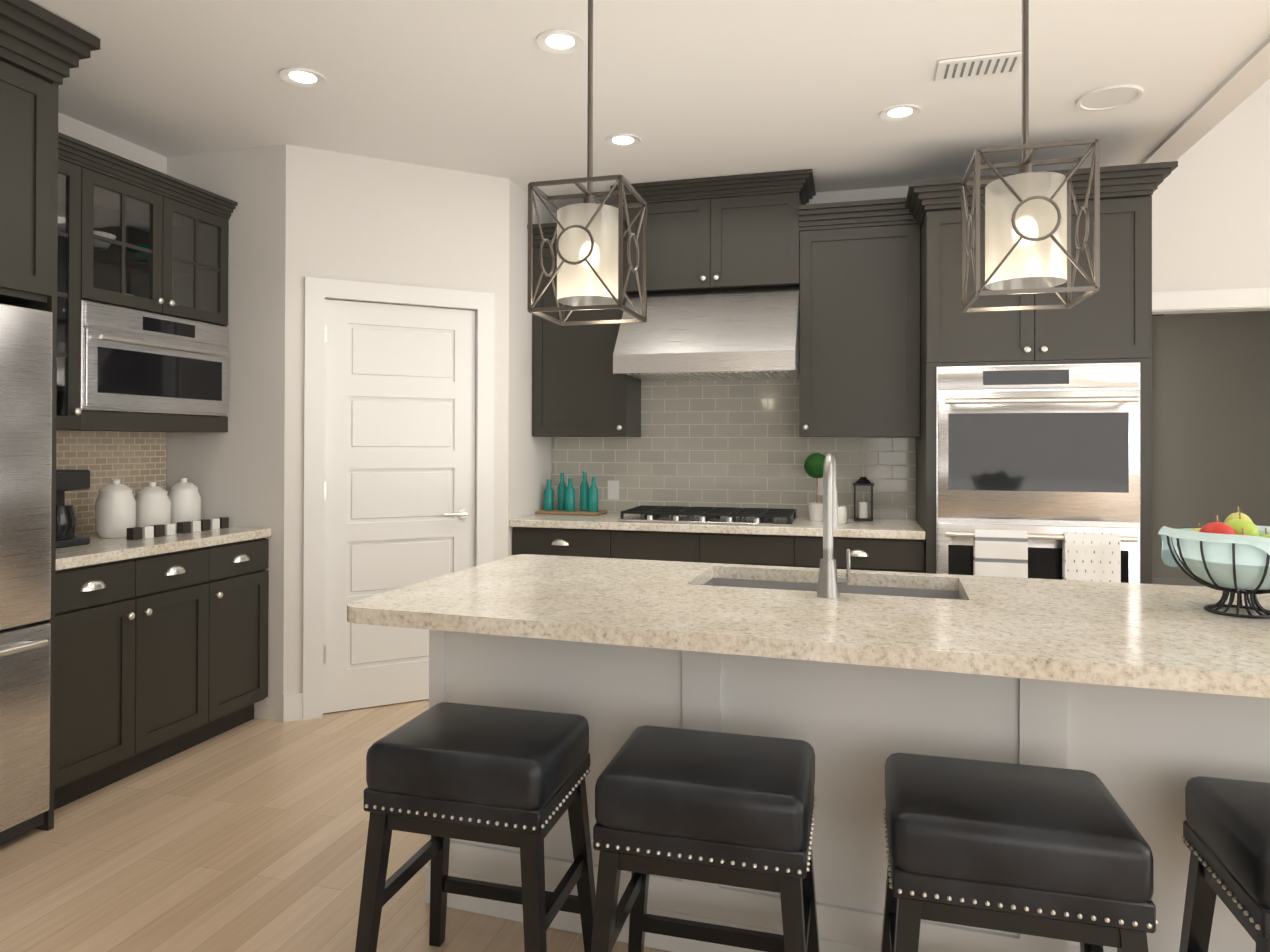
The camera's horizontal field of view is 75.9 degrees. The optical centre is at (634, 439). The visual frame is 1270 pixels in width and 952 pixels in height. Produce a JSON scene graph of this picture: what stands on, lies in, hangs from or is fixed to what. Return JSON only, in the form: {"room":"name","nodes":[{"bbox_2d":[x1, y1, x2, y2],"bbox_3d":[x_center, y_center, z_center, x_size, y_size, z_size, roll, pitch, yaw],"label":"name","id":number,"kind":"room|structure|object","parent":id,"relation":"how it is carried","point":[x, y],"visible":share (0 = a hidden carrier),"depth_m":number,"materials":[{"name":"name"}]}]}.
{"room":"kitchen","nodes":[
{"label":"kitchen","id":0,"kind":"room"},
{"bbox_2d":[58,112,166,173],"bbox_3d":[-2.679,-0.043,3.087,0.120,2.760,2.280,0,0,15],"label":"wall","id":1,"kind":"structure","parent":0,"point":[89,134],"depth_m":3.76,"materials":[{"name":"white paint"}]},
{"bbox_2d":[0,40,59,307],"bbox_3d":[-2.440,-0.870,2.443,0.667,0.789,0.911,0,0,15],"label":"upper cabinet","id":2,"kind":"object","parent":1,"relation":"attached to","point":[29,87],"depth_m":2.73,"materials":[{"name":"grey wood"}]},
{"bbox_2d":[31,280,229,435],"bbox_3d":[-2.261,-0.324,3.642,0.393,0.572,0.785,0,0,15],"label":"built-in microwave","id":3,"kind":"object","parent":1,"relation":"attached to","point":[125,362],"depth_m":3.46,"materials":[{"name":"grey metal"}]},
{"bbox_2d":[0,699,669,951],"bbox_3d":[-2.099,1.382,1.744,16.740,0.100,8.080,0,0,15],"label":"floor","id":4,"kind":"structure","parent":0,"point":[250,835],"depth_m":2.58,"materials":[{"name":"brown wood"}]},
{"bbox_2d":[0,304,51,844],"bbox_3d":[-2.404,0.447,2.426,0.736,1.775,0.898,0,0,15],"label":"fridge","id":5,"kind":"object","parent":4,"relation":"on","point":[25,448],"visible":1,"depth_m":2.69,"materials":[{"name":"grey metal"}]},
{"bbox_2d":[35,544,223,830],"bbox_3d":[-2.242,0.899,3.291,0.617,0.881,0.810,0,0,15],"label":"base cabinet","id":6,"kind":"object","parent":4,"relation":"on","point":[137,646],"depth_m":3.17,"materials":[{"name":"grey"}]},
{"bbox_2d":[51,528,270,571],"bbox_3d":[-2.192,0.440,3.443,0.632,0.040,1.125,0,0,15],"label":"countertop","id":7,"kind":"structure","parent":6,"relation":"on","point":[99,550],"depth_m":3.30,"materials":[{"name":"beige stone"}]},
{"bbox_2d":[56,469,89,547],"bbox_3d":[-2.314,0.268,3.215,0.220,0.299,0.180,0,0,15],"label":"coffee maker","id":8,"kind":"object","parent":7,"relation":"on","point":[69,480],"visible":0.42,"depth_m":3.19,"materials":[{"name":"grey plastic"}]},
{"bbox_2d":[95,478,150,537],"bbox_3d":[-2.251,0.293,3.530,0.148,0.253,0.150,0,0,15],"label":"canister","id":9,"kind":"object","parent":7,"relation":"on","point":[120,509],"depth_m":3.49,"materials":[{"name":"white ceramic"}]},
{"bbox_2d":[127,522,178,539],"bbox_3d":[-2.086,0.395,3.515,0.035,0.049,0.219,0,0,15],"label":"block","id":10,"kind":"object","parent":7,"relation":"on","point":[144,532],"depth_m":3.49,"materials":[{"name":"grey"}]},
{"bbox_2d":[151,477,186,528],"bbox_3d":[-2.202,0.304,3.713,0.148,0.233,0.150,0,0,15],"label":"canister","id":11,"kind":"object","parent":7,"relation":"on","point":[171,506],"depth_m":3.74,"materials":[{"name":"white ceramic"}]},
{"bbox_2d":[187,478,200,520],"bbox_3d":[-2.155,0.300,3.887,0.148,0.243,0.150,0,0,15],"label":"canister","id":12,"kind":"object","parent":7,"relation":"on","point":[193,496],"depth_m":3.86,"materials":[{"name":"white ceramic"}]},
{"bbox_2d":[179,517,228,533],"bbox_3d":[-2.011,0.397,3.796,0.035,0.049,0.277,0,0,15],"label":"block","id":13,"kind":"object","parent":7,"relation":"on","point":[221,522],"depth_m":3.77,"materials":[{"name":"grey"}]},
{"bbox_2d":[224,536,270,731],"bbox_3d":[-2.111,0.902,3.776,0.617,0.881,0.435,0,0,15],"label":"base cabinet","id":14,"kind":"object","parent":4,"relation":"on","point":[246,579],"depth_m":3.77,"materials":[{"name":"grey"}]},
{"bbox_2d":[355,702,595,951],"bbox_3d":[-0.361,1.010,1.932,0.470,0.654,0.400,0,0,15],"label":"stool","id":15,"kind":"object","parent":4,"relation":"on","point":[442,773],"visible":1,"depth_m":1.81,"materials":[{"name":"black leather"}]},
{"bbox_2d":[512,529,596,556],"bbox_3d":[-0.292,0.911,4.646,0.620,0.881,0.618,0,0,15],"label":"base cabinet","id":16,"kind":"object","parent":4,"relation":"on","point":[557,542],"depth_m":4.36,"materials":[{"name":"grey"}]},
{"bbox_2d":[597,529,684,561],"bbox_3d":[0.179,0.912,4.520,0.595,0.881,0.618,0,0,15],"label":"base cabinet","id":17,"kind":"object","parent":4,"relation":"on","point":[611,543],"depth_m":4.24,"materials":[{"name":"grey wood"}]},
{"bbox_2d":[591,725,819,951],"bbox_3d":[0.163,1.011,1.761,0.470,0.654,0.400,0,0,15],"label":"stool","id":18,"kind":"object","parent":4,"relation":"on","point":[732,809],"visible":1,"depth_m":1.63,"materials":[{"name":"black leather"}]},
{"bbox_2d":[685,533,776,565],"bbox_3d":[0.637,0.913,4.397,0.595,0.881,0.618,0,0,15],"label":"base cabinet","id":19,"kind":"object","parent":4,"relation":"on","point":[724,548],"depth_m":4.12,"materials":[{"name":"grey wood"}]},
{"bbox_2d":[509,509,920,540],"bbox_3d":[0.431,0.452,4.437,2.124,0.040,0.652,0,0,15],"label":"countertop","id":20,"kind":"structure","parent":19,"relation":"on","point":[759,524],"depth_m":4.20,"materials":[{"name":"beige stone"}]},
{"bbox_2d":[535,471,606,514],"bbox_3d":[-0.371,0.308,4.786,0.380,0.246,0.200,0,0,15],"label":"bottles","id":21,"kind":"object","parent":20,"relation":"on","point":[588,500],"visible":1,"depth_m":4.77,"materials":[{"name":"teal glass"}]},
{"bbox_2d":[616,505,798,526],"bbox_3d":[0.409,0.407,4.436,0.910,0.050,0.520,0,0,15],"label":"cooktop","id":22,"kind":"object","parent":20,"relation":"in","point":[643,513],"depth_m":4.29,"materials":[{"name":"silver metal"}]},
{"bbox_2d":[804,453,824,520],"bbox_3d":[0.975,0.252,4.363,0.136,0.362,0.133,0,0,15],"label":"topiary","id":23,"kind":"object","parent":20,"relation":"on","point":[813,464],"visible":0.83,"depth_m":4.32,"materials":[{"name":"green plant"}]},
{"bbox_2d":[838,506,846,523],"bbox_3d":[1.065,0.387,4.235,0.076,0.091,0.076,0,0,15],"label":"candle jar","id":24,"kind":"object","parent":20,"relation":"on","point":[842,514],"visible":0.6,"depth_m":4.20,"materials":[{"name":"white ceramic"}]},
{"bbox_2d":[853,477,873,520],"bbox_3d":[1.230,0.317,4.388,0.110,0.234,0.110,0,0,15],"label":"lantern","id":25,"kind":"object","parent":20,"relation":"on","point":[862,506],"visible":1,"depth_m":4.36,"materials":[{"name":"black metal"}]},
{"bbox_2d":[425,629,1269,951],"bbox_3d":[0.655,0.902,2.307,2.434,0.880,0.674,0,0,18],"label":"kitchen island","id":26,"kind":"object","parent":4,"relation":"on","point":[1143,703],"depth_m":2.00,"materials":[{"name":"white"}]},
{"bbox_2d":[347,554,1269,700],"bbox_3d":[0.739,0.442,2.115,2.786,0.040,1.030,0,0,18],"label":"island countertop","id":27,"kind":"structure","parent":26,"relation":"on","point":[1118,635],"depth_m":1.93,"materials":[{"name":"beige stone"}]},
{"bbox_2d":[815,453,850,596],"bbox_3d":[0.553,0.230,2.249,0.088,0.384,0.181,0,0,18],"label":"faucet","id":28,"kind":"object","parent":27,"relation":"on","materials":[{"name":"grey metal"}]},
{"bbox_2d":[711,573,954,596],"bbox_3d":[0.572,0.514,2.443,0.779,0.126,0.383,0,0,18],"label":"sink","id":29,"kind":"object","parent":27,"relation":"in","point":[720,578],"depth_m":2.60,"materials":[{"name":"silver metal"}]},
{"bbox_2d":[1158,507,1269,618],"bbox_3d":[1.482,0.294,1.993,0.330,0.255,0.350,0,0,15],"label":"fruit bowl","id":30,"kind":"object","parent":27,"relation":"on","point":[1232,551],"visible":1,"depth_m":1.94,"materials":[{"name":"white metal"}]},
{"bbox_2d":[777,537,920,572],"bbox_3d":[1.134,0.914,4.263,0.674,0.881,0.618,0,0,15],"label":"base cabinet","id":31,"kind":"object","parent":4,"relation":"on","point":[866,553],"depth_m":3.96,"materials":[{"name":"grey"}]},
{"bbox_2d":[881,753,1157,951],"bbox_3d":[0.718,1.012,1.591,0.470,0.654,0.400,0,0,15],"label":"stool","id":32,"kind":"object","parent":4,"relation":"on","point":[1055,853],"visible":1,"depth_m":1.46,"materials":[{"name":"black leather"}]},
{"bbox_2d":[913,177,1160,583],"bbox_3d":[1.913,0.113,4.023,0.949,2.484,0.687,0,0,15],"label":"tall cabinet","id":33,"kind":"object","parent":4,"relation":"on","point":[1032,450],"depth_m":3.69,"materials":[{"name":"grey"}]},
{"bbox_2d":[935,362,1140,583],"bbox_3d":[1.815,0.319,3.679,0.847,1.323,0.126,0,0,15],"label":"oven","id":34,"kind":"object","parent":33,"relation":"in","point":[1038,464],"depth_m":3.68,"materials":[{"name":"silver metal"}]},
{"bbox_2d":[1179,776,1269,951],"bbox_3d":[1.295,1.013,1.467,0.470,0.654,0.400,0,0,15],"label":"stool","id":35,"kind":"object","parent":4,"relation":"on","point":[1225,837],"visible":1,"depth_m":1.53,"materials":[{"name":"black leather"}]},
{"bbox_2d":[166,144,552,720],"bbox_3d":[-1.490,-0.032,4.570,1.650,2.760,1.400,0,0,15],"label":"wall","id":36,"kind":"structure","parent":0,"point":[299,214],"depth_m":3.99,"materials":[{"name":"white paint"}]},
{"bbox_2d":[323,299,474,712],"bbox_3d":[-1.198,0.326,4.176,0.595,2.029,0.540,0,0,15],"label":"pantry door","id":37,"kind":"structure","parent":36,"relation":"in","point":[399,446],"depth_m":4.14,"materials":[{"name":"white wood"}]},
{"bbox_2d":[532,233,644,440],"bbox_3d":[-0.277,-0.585,4.795,0.564,1.133,0.338,0,0,15],"label":"upper cabinet","id":38,"kind":"object","parent":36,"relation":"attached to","point":[579,393],"depth_m":4.65,"materials":[{"name":"grey"}]},
{"bbox_2d":[303,277,494,719],"bbox_3d":[-1.175,0.281,4.135,0.715,2.130,0.640,0,0,15],"label":"door frame","id":39,"kind":"structure","parent":0,"point":[317,291],"depth_m":3.95,"materials":[{"name":"white paint"}]},
{"bbox_2d":[29,0,1269,211],"bbox_3d":[-1.669,-1.789,3.333,16.740,0.740,11.340,0,0,15],"label":"ceiling","id":40,"kind":"structure","parent":0,"point":[697,88],"depth_m":3.21,"materials":[{"name":"white paint"}]},
{"bbox_2d":[279,67,325,87],"bbox_3d":[-1.296,-1.414,3.180,0.170,0.007,0.170,0,0,15],"label":"recessed light","id":41,"kind":"object","parent":40,"relation":"in","point":[302,77],"visible":1,"depth_m":3.18,"materials":[{"name":"white"}]},
{"bbox_2d":[536,29,583,54],"bbox_3d":[-0.265,-1.412,2.893,0.170,0.007,0.170,0,0,15],"label":"recessed light","id":42,"kind":"object","parent":40,"relation":"in","point":[559,41],"visible":1,"depth_m":2.89,"materials":[{"name":"white plastic"}]},
{"bbox_2d":[527,0,646,325],"bbox_3d":[-0.126,-0.881,2.294,0.265,1.074,0.265,0,0,15],"label":"pendant light","id":43,"kind":"object","parent":40,"relation":"hanging from","point":[589,257],"visible":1,"depth_m":2.25,"materials":[{"name":"grey metal"}]},
{"bbox_2d":[605,133,640,147],"bbox_3d":[-0.055,-1.407,3.831,0.170,0.007,0.170,0,0,15],"label":"recessed light","id":44,"kind":"object","parent":40,"relation":"in","point":[622,140],"visible":1,"depth_m":3.83,"materials":[{"name":"white"}]},
{"bbox_2d":[880,104,920,120],"bbox_3d":[1.140,-1.405,3.500,0.170,0.007,0.170,0,0,15],"label":"recessed light","id":45,"kind":"object","parent":40,"relation":"in","point":[900,112],"visible":1,"depth_m":3.50,"materials":[{"name":"white plastic"}]},
{"bbox_2d":[899,0,936,4],"bbox_3d":[0.905,-1.411,2.548,0.170,0.007,0.170,0,0,15],"label":"recessed light","id":46,"kind":"object","parent":40,"relation":"in","point":[915,2],"visible":1,"depth_m":2.62,"materials":[{"name":"white"}]},
{"bbox_2d":[934,51,1021,81],"bbox_3d":[1.292,-1.404,3.066,0.300,0.012,0.170,0,0,15],"label":"ceiling vent","id":47,"kind":"object","parent":40,"relation":"in","point":[980,66],"visible":0.92,"depth_m":3.05,"materials":[{"name":"white metal"}]},
{"bbox_2d":[961,0,1099,312],"bbox_3d":[0.973,-0.880,2.030,0.265,1.074,0.265,0,0,15],"label":"pendant light","id":48,"kind":"object","parent":40,"relation":"hanging from","point":[1024,233],"visible":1,"depth_m":2.00,"materials":[{"name":"grey metal"}]},
{"bbox_2d":[1075,84,1143,110],"bbox_3d":[1.947,-1.403,3.346,0.244,0.010,0.244,0,0,15],"label":"ceiling speaker","id":49,"kind":"object","parent":40,"relation":"attached to","point":[1110,97],"visible":1,"depth_m":3.34,"materials":[{"name":"white plastic"}]},
{"bbox_2d":[553,186,915,519],"bbox_3d":[0.132,-0.026,4.922,4.600,2.760,0.120,0,0,15],"label":"wall","id":50,"kind":"structure","parent":0,"point":[862,194],"depth_m":4.58,"materials":[{"name":"white paint"}]},
{"bbox_2d":[608,480,618,499],"bbox_3d":[-0.130,0.303,4.913,0.072,0.116,0.004,0,0,15],"label":"outlet","id":51,"kind":"object","parent":50,"relation":"attached to","point":[613,490],"depth_m":4.91,"materials":[{"name":"white plastic"}]},
{"bbox_2d":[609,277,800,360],"bbox_3d":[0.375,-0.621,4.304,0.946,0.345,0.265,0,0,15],"label":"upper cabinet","id":52,"kind":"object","parent":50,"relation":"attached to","point":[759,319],"depth_m":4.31,"materials":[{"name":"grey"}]},
{"bbox_2d":[612,285,802,382],"bbox_3d":[0.420,-0.585,4.468,0.946,0.480,0.606,0,0,15],"label":"hood","id":53,"kind":"object","parent":52,"relation":"attached to","point":[690,333],"depth_m":4.29,"materials":[{"name":"silver metal"}]},
{"bbox_2d":[623,181,804,284],"bbox_3d":[0.454,-1.087,4.595,0.949,0.519,0.352,0,0,15],"label":"upper cabinet","id":54,"kind":"object","parent":50,"relation":"attached to","point":[738,232],"depth_m":4.41,"materials":[{"name":"grey wood"}]},
{"bbox_2d":[818,477,822,494],"bbox_3d":[1.058,0.255,4.595,0.072,0.116,0.004,0,0,15],"label":"outlet","id":55,"kind":"object","parent":50,"relation":"attached to","point":[820,480],"depth_m":4.60,"materials":[{"name":"white"}]},
{"bbox_2d":[797,213,916,440],"bbox_3d":[1.208,-0.583,4.397,0.606,1.133,0.338,0,0,15],"label":"upper cabinet","id":56,"kind":"object","parent":50,"relation":"attached to","point":[857,363],"depth_m":4.24,"materials":[{"name":"grey"}]},
{"bbox_2d":[1140,36,1269,163],"bbox_3d":[1.681,-1.733,0.572,0.140,0.660,7.500,0,0,15],"label":"wall","id":57,"kind":"structure","parent":0,"point":[1244,81],"depth_m":3.33,"materials":[{"name":"white paint"}]},
{"bbox_2d":[1151,79,1269,314],"bbox_3d":[4.744,-0.337,4.091,4.500,3.400,0.140,0,0,15],"label":"wall","id":58,"kind":"structure","parent":0,"point":[1210,195],"depth_m":4.46,"materials":[{"name":"white paint"}]},
{"bbox_2d":[1152,311,1269,579],"bbox_3d":[3.401,-0.003,7.773,5.240,2.760,0.120,0,0,15],"label":"wall","id":59,"kind":"structure","parent":0,"point":[1210,417],"depth_m":7.24,"materials":[{"name":"grey paint"}]},
{"bbox_2d":[1152,578,1269,589],"bbox_3d":[3.380,1.310,7.701,5.000,0.126,0.015,0,0,15],"label":"baseboard","id":60,"kind":"structure","parent":59,"relation":"attached to","point":[1184,582],"depth_m":7.30,"materials":[{"name":"white"}]}
]}

